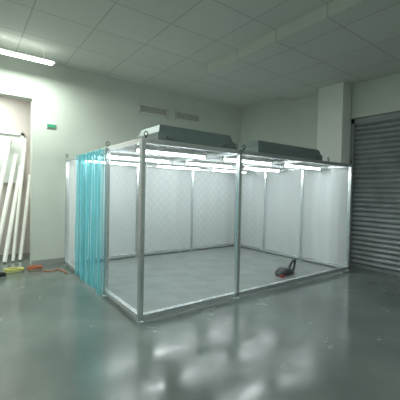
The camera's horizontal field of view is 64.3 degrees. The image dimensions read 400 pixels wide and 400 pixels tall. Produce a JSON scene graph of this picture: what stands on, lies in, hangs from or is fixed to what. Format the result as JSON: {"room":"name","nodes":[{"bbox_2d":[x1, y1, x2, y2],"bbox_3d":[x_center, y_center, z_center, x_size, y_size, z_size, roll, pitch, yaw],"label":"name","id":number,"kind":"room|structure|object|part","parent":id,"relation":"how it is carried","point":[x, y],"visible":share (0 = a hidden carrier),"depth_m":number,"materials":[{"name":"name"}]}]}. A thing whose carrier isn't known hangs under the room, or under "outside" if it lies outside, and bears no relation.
{"room":"clean room","nodes":[
{"label":"clean room","id":0,"kind":"room"},
{"bbox_2d":[0,96,30,254],"bbox_3d":[-5.580,-0.809,6.851,4.800,4.200,0.200,0,2,-37],"label":"wall","id":1,"kind":"structure","parent":0,"point":[15,113],"depth_m":7.61,"materials":[{"name":"paint"}]},
{"bbox_2d":[0,131,23,182],"bbox_3d":[-5.071,-1.004,7.046,2.050,1.200,0.060,0,2,-37],"label":"whiteboard","id":2,"kind":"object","parent":1,"relation":"in","point":[17,138],"depth_m":7.51,"materials":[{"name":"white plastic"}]},
{"bbox_2d":[30,61,240,263],"bbox_3d":[-1.069,-0.755,8.331,5.990,4.200,0.200,0,2,-37],"label":"wall","id":3,"kind":"structure","parent":0,"point":[88,110],"depth_m":6.94,"materials":[{"name":"paint"}]},
{"bbox_2d":[0,54,32,100],"bbox_3d":[-4.487,-2.455,5.722,2.610,0.800,0.200,0,2,-37],"label":"header","id":4,"kind":"object","parent":3,"relation":"attached to","point":[16,74],"depth_m":6.25,"materials":[{"name":"white paint"}]},
{"bbox_2d":[31,258,63,264],"bbox_3d":[-1.128,1.297,8.242,5.790,0.100,0.014,0,2,-37],"label":"baseboard","id":5,"kind":"structure","parent":3,"relation":"attached to","point":[55,260],"depth_m":6.69,"materials":[{"name":"grey paint"}]},
{"bbox_2d":[46,123,55,128],"bbox_3d":[-3.107,-1.546,6.640,0.180,0.090,0.027,0,2,-37],"label":"exit sign","id":6,"kind":"object","parent":3,"relation":"attached to","point":[48,125],"visible":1,"depth_m":6.63,"materials":[{"name":"green plastic"}]},
{"bbox_2d":[139,103,167,116],"bbox_3d":[-1.171,-2.260,8.042,0.800,0.220,0.030,0,2,-37],"label":"air vent","id":7,"kind":"object","parent":3,"relation":"in","point":[143,108],"visible":1,"depth_m":8.03,"materials":[{"name":"silver metal"}]},
{"bbox_2d":[175,111,199,122],"bbox_3d":[-0.328,-2.260,8.667,0.800,0.220,0.030,0,2,-37],"label":"air vent","id":8,"kind":"object","parent":3,"relation":"in","point":[179,115],"visible":1,"depth_m":8.65,"materials":[{"name":"silver metal"}]},
{"bbox_2d":[0,0,333,107],"bbox_3d":[-0.461,-2.787,4.147,10.200,0.120,13.900,0,2,-37],"label":"ceiling","id":9,"kind":"structure","parent":0,"point":[167,45],"depth_m":5.31,"materials":[{"name":"tile"}]},
{"bbox_2d":[0,47,54,64],"bbox_3d":[-3.246,-2.689,5.636,1.250,0.276,0.152,0,2,-37],"label":"fluorescent light","id":10,"kind":"object","parent":9,"relation":"hanging from","point":[43,60],"visible":1,"depth_m":5.72,"materials":[{"name":"white plastic"}]},
{"bbox_2d":[0,245,399,399],"bbox_3d":[-0.551,1.520,4.267,10.200,0.100,13.900,0,2,-37],"label":"floor","id":11,"kind":"structure","parent":0,"point":[335,336],"depth_m":3.36,"materials":[{"name":"grey concrete"}]},
{"bbox_2d":[0,138,29,262],"bbox_3d":[-4.303,-0.069,7.045,0.826,2.760,1.169,1,2,-15],"label":"pipes","id":12,"kind":"object","parent":11,"relation":"on","point":[20,175],"visible":0.94,"depth_m":7.12,"materials":[{"name":"white plastic"}]},
{"bbox_2d":[0,265,66,276],"bbox_3d":[-3.195,1.315,5.940,1.303,0.096,0.604,0,2,-25],"label":"coil","id":13,"kind":"object","parent":11,"relation":"on","point":[32,267],"visible":1,"depth_m":6.01,"materials":[{"name":"yellow plastic"}]},
{"bbox_2d":[74,246,343,319],"bbox_3d":[0.150,1.416,6.620,4.650,0.004,3.370,0,2,-37],"label":"floor mat","id":14,"kind":"object","parent":11,"relation":"on","point":[173,279],"visible":0.71,"depth_m":6.09,"materials":[{"name":"grey plastic"}]},
{"bbox_2d":[64,131,352,324],"bbox_3d":[0.140,0.268,6.563,4.915,2.302,3.548,0,2,-37],"label":"booth","id":15,"kind":"object","parent":14,"relation":"on","point":[119,204],"visible":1,"depth_m":7.21,"materials":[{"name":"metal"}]},
{"bbox_2d":[75,149,100,292],"bbox_3d":[-1.812,0.306,5.154,0.100,2.145,1.361,0,2,-37],"label":"curtain","id":16,"kind":"object","parent":15,"relation":"hanging from","point":[82,156],"depth_m":5.19,"materials":[{"name":"teal plastic"}]},
{"bbox_3d":[-1.756,-0.761,5.149,0.025,0.050,1.290,0,2,-37],"label":"strip hanger rail","id":17,"kind":"part","parent":15,"relation":"part of","materials":[{"name":"metal"}]},
{"bbox_2d":[68,161,135,259],"bbox_3d":[-2.119,0.231,7.034,1.513,2.057,0.016,0,2,-37],"label":"curtain","id":18,"kind":"object","parent":15,"relation":"hanging from","point":[122,213],"depth_m":7.14,"materials":[{"name":"white plastic"}]},
{"bbox_2d":[144,167,191,251],"bbox_3d":[-0.853,0.231,7.973,1.512,2.057,0.016,0,2,-37],"label":"curtain","id":19,"kind":"object","parent":15,"relation":"hanging from","point":[168,191],"depth_m":8.02,"materials":[{"name":"white plastic"}]},
{"bbox_2d":[136,124,234,152],"bbox_3d":[-0.179,-0.873,4.538,1.280,0.240,0.640,0,2,-37],"label":"filter","id":20,"kind":"object","parent":15,"relation":"on","point":[160,132],"visible":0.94,"depth_m":4.27,"materials":[{"name":"paint"}]},
{"bbox_2d":[192,170,234,246],"bbox_3d":[0.413,0.231,8.913,1.513,2.057,0.016,0,2,-37],"label":"curtain","id":21,"kind":"object","parent":15,"relation":"hanging from","point":[213,192],"depth_m":8.87,"materials":[{"name":"white plastic"}]},
{"bbox_2d":[240,172,264,247],"bbox_3d":[1.389,0.252,8.921,0.016,2.057,1.086,0,2,-37],"label":"curtain","id":22,"kind":"object","parent":15,"relation":"hanging from","point":[253,183],"depth_m":8.81,"materials":[{"name":"white plastic"}]},
{"bbox_2d":[232,140,322,160],"bbox_3d":[1.439,-0.873,5.739,1.750,0.240,0.640,0,2,-37],"label":"filter","id":23,"kind":"object","parent":15,"relation":"on","point":[259,146],"visible":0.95,"depth_m":5.37,"materials":[{"name":"paint"}]},
{"bbox_2d":[265,170,300,255],"bbox_3d":[2.073,0.292,7.998,0.016,2.057,1.086,0,2,-37],"label":"curtain","id":24,"kind":"object","parent":15,"relation":"hanging from","point":[282,188],"depth_m":7.98,"materials":[{"name":"white plastic"}]},
{"bbox_2d":[302,167,348,265],"bbox_3d":[2.758,0.332,7.075,0.016,2.057,1.086,0,2,-37],"label":"curtain","id":25,"kind":"object","parent":15,"relation":"hanging from","point":[325,191],"depth_m":7.03,"materials":[{"name":"white plastic"}]},
{"bbox_2d":[275,259,295,277],"bbox_3d":[1.685,1.315,6.222,0.581,0.284,0.250,0,2,-37],"label":"vacuum cleaner","id":26,"kind":"object","parent":14,"relation":"on","point":[281,272],"visible":1,"depth_m":6.14,"materials":[{"name":"black plastic"}]},
{"bbox_3d":[1.832,1.291,6.325,0.222,0.236,0.064,0,2,-37],"label":"bag handle","id":27,"kind":"part","parent":26,"relation":"part of","materials":[{"name":"black plastic"}]},
{"bbox_2d":[204,0,399,100],"bbox_3d":[3.745,-2.548,4.100,2.900,0.180,8.400,0,2,-37],"label":"ceiling bulkhead","id":28,"kind":"object","parent":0,"point":[352,42],"depth_m":5.52,"materials":[{"name":"white paint"}]},
{"bbox_2d":[240,73,399,167],"bbox_3d":[3.519,-0.622,7.006,0.200,4.200,7.400,0,2,-37],"label":"wall","id":29,"kind":"structure","parent":0,"point":[279,120],"depth_m":8.05,"materials":[{"name":"paint"}]},
{"bbox_2d":[349,111,399,275],"bbox_3d":[4.515,-0.090,5.579,0.100,3.253,3.865,0,2,-37],"label":"roller shutter","id":30,"kind":"object","parent":29,"relation":"attached to","point":[375,140],"visible":0.98,"depth_m":6.66,"materials":[{"name":"metal"}]},
{"bbox_2d":[316,82,350,165],"bbox_3d":[3.008,-0.640,7.249,0.330,4.200,0.600,0,2,-37],"label":"wall column","id":31,"kind":"structure","parent":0,"point":[334,101],"depth_m":7.04,"materials":[{"name":"paint"}]}
]}

